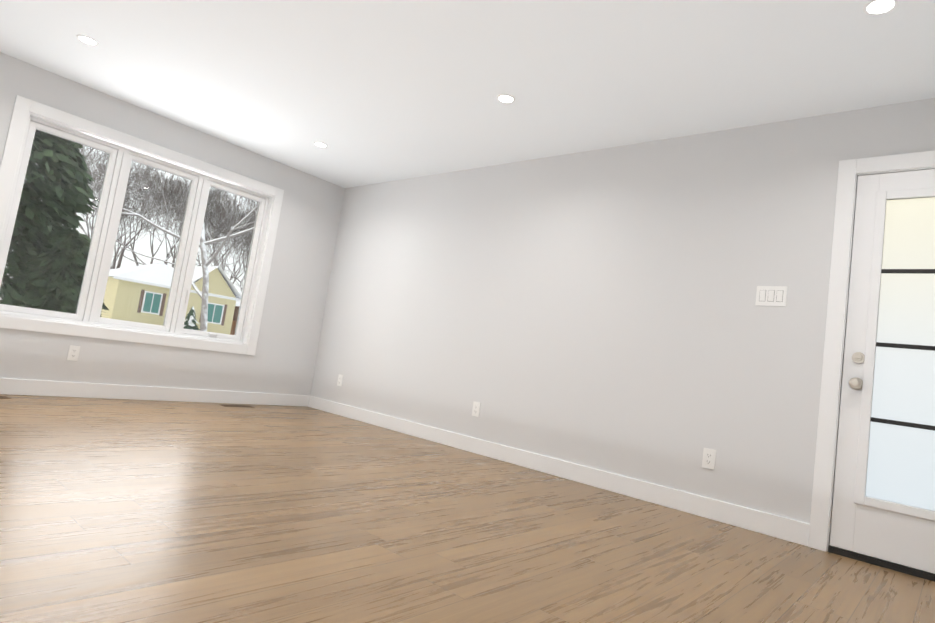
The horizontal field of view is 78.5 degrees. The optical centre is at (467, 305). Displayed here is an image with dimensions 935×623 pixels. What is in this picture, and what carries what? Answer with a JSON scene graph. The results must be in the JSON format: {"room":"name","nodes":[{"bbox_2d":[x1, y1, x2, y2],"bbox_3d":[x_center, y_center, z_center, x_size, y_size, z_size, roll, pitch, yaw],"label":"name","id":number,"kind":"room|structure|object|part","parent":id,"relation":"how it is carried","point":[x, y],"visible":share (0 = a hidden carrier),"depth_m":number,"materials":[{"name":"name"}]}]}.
{"room":"empty living room","nodes":[
{"label":"empty living room","id":0,"kind":"room"},
{"bbox_2d":[30,144,258,290],"bbox_3d":[-28.573,-6.913,71.543,36.600,22.584,46.735,3,-7,41],"label":"sky","id":1,"kind":"structure","parent":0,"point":[213,202],"depth_m":57.82,"materials":[{"name":"white"}]},
{"bbox_2d":[0,52,344,395],"bbox_3d":[-3.768,-0.665,3.917,0.240,2.440,7.080,3,-7,41],"label":"wall","id":2,"kind":"structure","parent":0,"point":[282,360],"depth_m":5.33,"materials":[{"name":"white paint"}]},
{"bbox_2d":[67,345,79,360],"bbox_3d":[-3.119,0.376,4.533,0.009,0.116,0.072,3,-7,41],"label":"electrical outlet","id":3,"kind":"object","parent":2,"relation":"attached to","point":[73,353],"visible":1,"depth_m":4.53,"materials":[{"name":"white plastic"}]},
{"bbox_2d":[0,95,283,354],"bbox_3d":[-2.773,-0.529,4.992,0.194,1.696,2.211,3,-7,41],"label":"window","id":4,"kind":"structure","parent":2,"relation":"in","point":[209,334],"depth_m":4.81,"materials":[{"name":"white plastic"}]},
{"bbox_2d":[0,378,307,406],"bbox_3d":[-3.835,0.484,3.719,0.017,0.118,6.600,3,-7,41],"label":"baseboard","id":5,"kind":"structure","parent":2,"relation":"attached to","point":[8,386],"depth_m":4.90,"materials":[{"name":"white wood"}]},
{"bbox_2d":[0,394,934,622],"bbox_3d":[-1.667,0.714,1.787,6.320,0.100,7.080,3,-7,41],"label":"floor","id":6,"kind":"structure","parent":0,"point":[129,511],"depth_m":2.29,"materials":[{"name":"brown wood"}]},
{"bbox_2d":[219,404,254,407],"bbox_3d":[-2.163,0.944,5.381,0.100,0.004,0.300,3,-7,41],"label":"floor vent","id":7,"kind":"object","parent":6,"relation":"in","point":[237,406],"visible":1,"depth_m":5.38,"materials":[{"name":"brown metal"}]},
{"bbox_2d":[0,0,934,187],"bbox_3d":[-1.308,-1.799,2.035,6.320,0.120,7.080,3,-7,41],"label":"ceiling","id":8,"kind":"structure","parent":0,"point":[367,92],"depth_m":3.43,"materials":[{"name":"white paint"}]},
{"bbox_2d":[76,35,98,45],"bbox_3d":[-2.486,-1.735,3.746,0.124,0.005,0.124,3,-7,41],"label":"recessed light","id":9,"kind":"object","parent":8,"relation":"in","point":[87,40],"visible":1,"depth_m":3.74,"materials":[{"name":"white plastic"}]},
{"bbox_2d":[314,142,327,147],"bbox_3d":[-1.310,-1.433,5.101,0.124,0.005,0.124,3,-7,41],"label":"recessed light","id":10,"kind":"object","parent":8,"relation":"in","point":[321,144],"visible":1,"depth_m":5.10,"materials":[{"name":"white plastic"}]},
{"bbox_2d":[497,94,514,103],"bbox_3d":[0.250,-1.346,3.728,0.124,0.005,0.124,3,-7,41],"label":"recessed light","id":11,"kind":"object","parent":8,"relation":"in","point":[505,98],"visible":1,"depth_m":3.73,"materials":[{"name":"white plastic"}]},
{"bbox_2d":[863,0,898,15],"bbox_3d":[1.743,-1.262,2.414,0.124,0.005,0.124,3,-7,41],"label":"recessed light","id":12,"kind":"object","parent":8,"relation":"in","point":[875,7],"visible":1,"depth_m":2.42,"materials":[{"name":"white plastic"}]},
{"bbox_2d":[310,98,934,523],"bbox_3d":[0.722,0.029,4.458,5.840,2.440,0.240,3,-7,41],"label":"wall","id":13,"kind":"structure","parent":0,"point":[598,310],"depth_m":3.99,"materials":[{"name":"white paint"}]},
{"bbox_2d":[337,374,342,385],"bbox_3d":[-1.312,0.768,5.891,0.072,0.116,0.009,3,-7,41],"label":"electrical outlet","id":14,"kind":"object","parent":13,"relation":"attached to","point":[340,380],"visible":1,"depth_m":5.88,"materials":[{"name":"white plastic"}]},
{"bbox_2d":[472,401,480,416],"bbox_3d":[0.070,0.845,4.675,0.072,0.116,0.009,3,-7,41],"label":"electrical outlet","id":15,"kind":"object","parent":13,"relation":"attached to","point":[476,409],"visible":1,"depth_m":4.67,"materials":[{"name":"white plastic"}]},
{"bbox_2d":[308,396,809,545],"bbox_3d":[0.069,1.129,4.609,4.694,0.118,0.014,3,-7,41],"label":"baseboard","id":16,"kind":"structure","parent":13,"relation":"attached to","point":[783,528],"depth_m":3.87,"materials":[{"name":"white wood"}]},
{"bbox_2d":[702,448,715,469],"bbox_3d":[1.457,0.923,3.454,0.072,0.116,0.009,3,-7,41],"label":"electrical outlet","id":17,"kind":"object","parent":13,"relation":"attached to","point":[709,457],"visible":1,"depth_m":3.45,"materials":[{"name":"white plastic"}]},
{"bbox_2d":[755,286,787,305],"bbox_3d":[1.793,-0.058,3.379,0.163,0.118,0.011,3,-7,41],"label":"light switch","id":18,"kind":"object","parent":13,"relation":"attached to","point":[771,295],"visible":1,"depth_m":3.38,"materials":[{"name":"white plastic"}]},
{"bbox_2d":[808,151,934,581],"bbox_3d":[2.414,0.271,2.923,0.983,2.140,0.259,3,-7,41],"label":"door frame","id":19,"kind":"structure","parent":13,"relation":"attached to","point":[848,170],"depth_m":3.10,"materials":[{"name":"white wood"}]},
{"bbox_2d":[829,169,934,573],"bbox_3d":[2.332,0.281,2.831,0.798,2.013,0.110,3,-7,41],"label":"door","id":20,"kind":"structure","parent":13,"relation":"in","point":[883,507],"depth_m":2.97,"materials":[{"name":"white paint"}]},
{"bbox_3d":[2.057,0.345,3.051,0.100,0.202,0.102,3,-7,41],"label":"door hardware","id":21,"kind":"part","parent":20,"relation":"part of","materials":[{"name":"silver metal"}]},
{"bbox_3d":[2.351,0.215,2.850,0.609,1.666,0.032,3,-7,41],"label":"lite frame","id":22,"kind":"part","parent":20,"relation":"part of","materials":[{"name":"white paint"}]},
{"bbox_3d":[2.358,0.216,2.857,0.523,1.580,0.008,3,-7,41],"label":"glass","id":23,"kind":"part","parent":20,"relation":"part of","materials":[{"name":"grey glass"}]},
{"bbox_2d":[871,269,934,430],"bbox_3d":[2.353,0.215,2.852,0.519,0.810,0.006,3,-7,41],"label":"bars","id":24,"kind":"object","parent":20,"relation":"attached to","point":[909,346],"visible":1,"depth_m":2.94,"materials":[{"name":"black metal"}]},
{"label":"outside","id":25,"kind":"structure","parent":0,"visible":0},
{"bbox_3d":[-46.791,2.341,76.432,159.740,0.300,220.000,3,-7,41],"label":"ground","id":26,"kind":"structure","parent":25,"visible":0},
{"bbox_2d":[0,130,97,313],"bbox_3d":[-6.147,-2.765,7.801,2.516,7.864,2.500,3,-7,41],"label":"cedar tree","id":27,"kind":"object","parent":26,"relation":"on","point":[54,210],"depth_m":7.56,"materials":[{"name":"green plant"}]},
{"bbox_2d":[11,228,108,319],"bbox_3d":[-5.501,0.116,7.701,1.235,2.380,1.233,3,-7,41],"label":"cedar tree","id":28,"kind":"object","parent":26,"relation":"on","point":[72,279],"depth_m":7.47,"materials":[{"name":"green plant"}]},
{"bbox_2d":[25,154,257,330],"bbox_3d":[-17.143,-6.873,32.727,22.345,18.170,22.693,3,-7,41],"label":"tree","id":29,"kind":"object","parent":26,"relation":"on","point":[203,324],"depth_m":33.12,"materials":[{"name":"grey plant"}]},
{"bbox_2d":[101,263,240,334],"bbox_3d":[-23.255,-0.518,42.691,10.250,5.800,8.906,3,-7,41],"label":"house","id":30,"kind":"structure","parent":26,"relation":"on","point":[151,297],"depth_m":39.08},
{"bbox_2d":[197,199,256,289],"bbox_3d":[-11.953,-4.091,36.676,12.316,14.898,8.804,3,-7,41],"label":"tree","id":31,"kind":"object","parent":26,"relation":"on","point":[229,253],"depth_m":37.77,"materials":[{"name":"grey plant"}]},
{"bbox_2d":[230,320,236,334],"bbox_3d":[-18.562,2.098,44.670,0.055,1.950,1.776,3,-7,41],"label":"fence","id":32,"kind":"object","parent":26,"relation":"on","point":[232,326],"depth_m":44.85,"materials":[{"name":"brown wood"}]},
{"bbox_2d":[233,292,241,320],"bbox_3d":[-17.167,1.371,52.265,11.000,5.650,12.000,3,-7,41],"label":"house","id":33,"kind":"structure","parent":26,"relation":"on","point":[237,306],"depth_m":46.54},
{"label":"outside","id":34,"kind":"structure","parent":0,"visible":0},
{"bbox_2d":[184,306,199,329],"bbox_3d":[-18.583,1.038,38.330,1.905,2.100,1.893,3,-7,41],"label":"spruce tree","id":35,"kind":"object","parent":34,"point":[187,323],"depth_m":38.04,"materials":[{"name":"green plant"}]}
]}

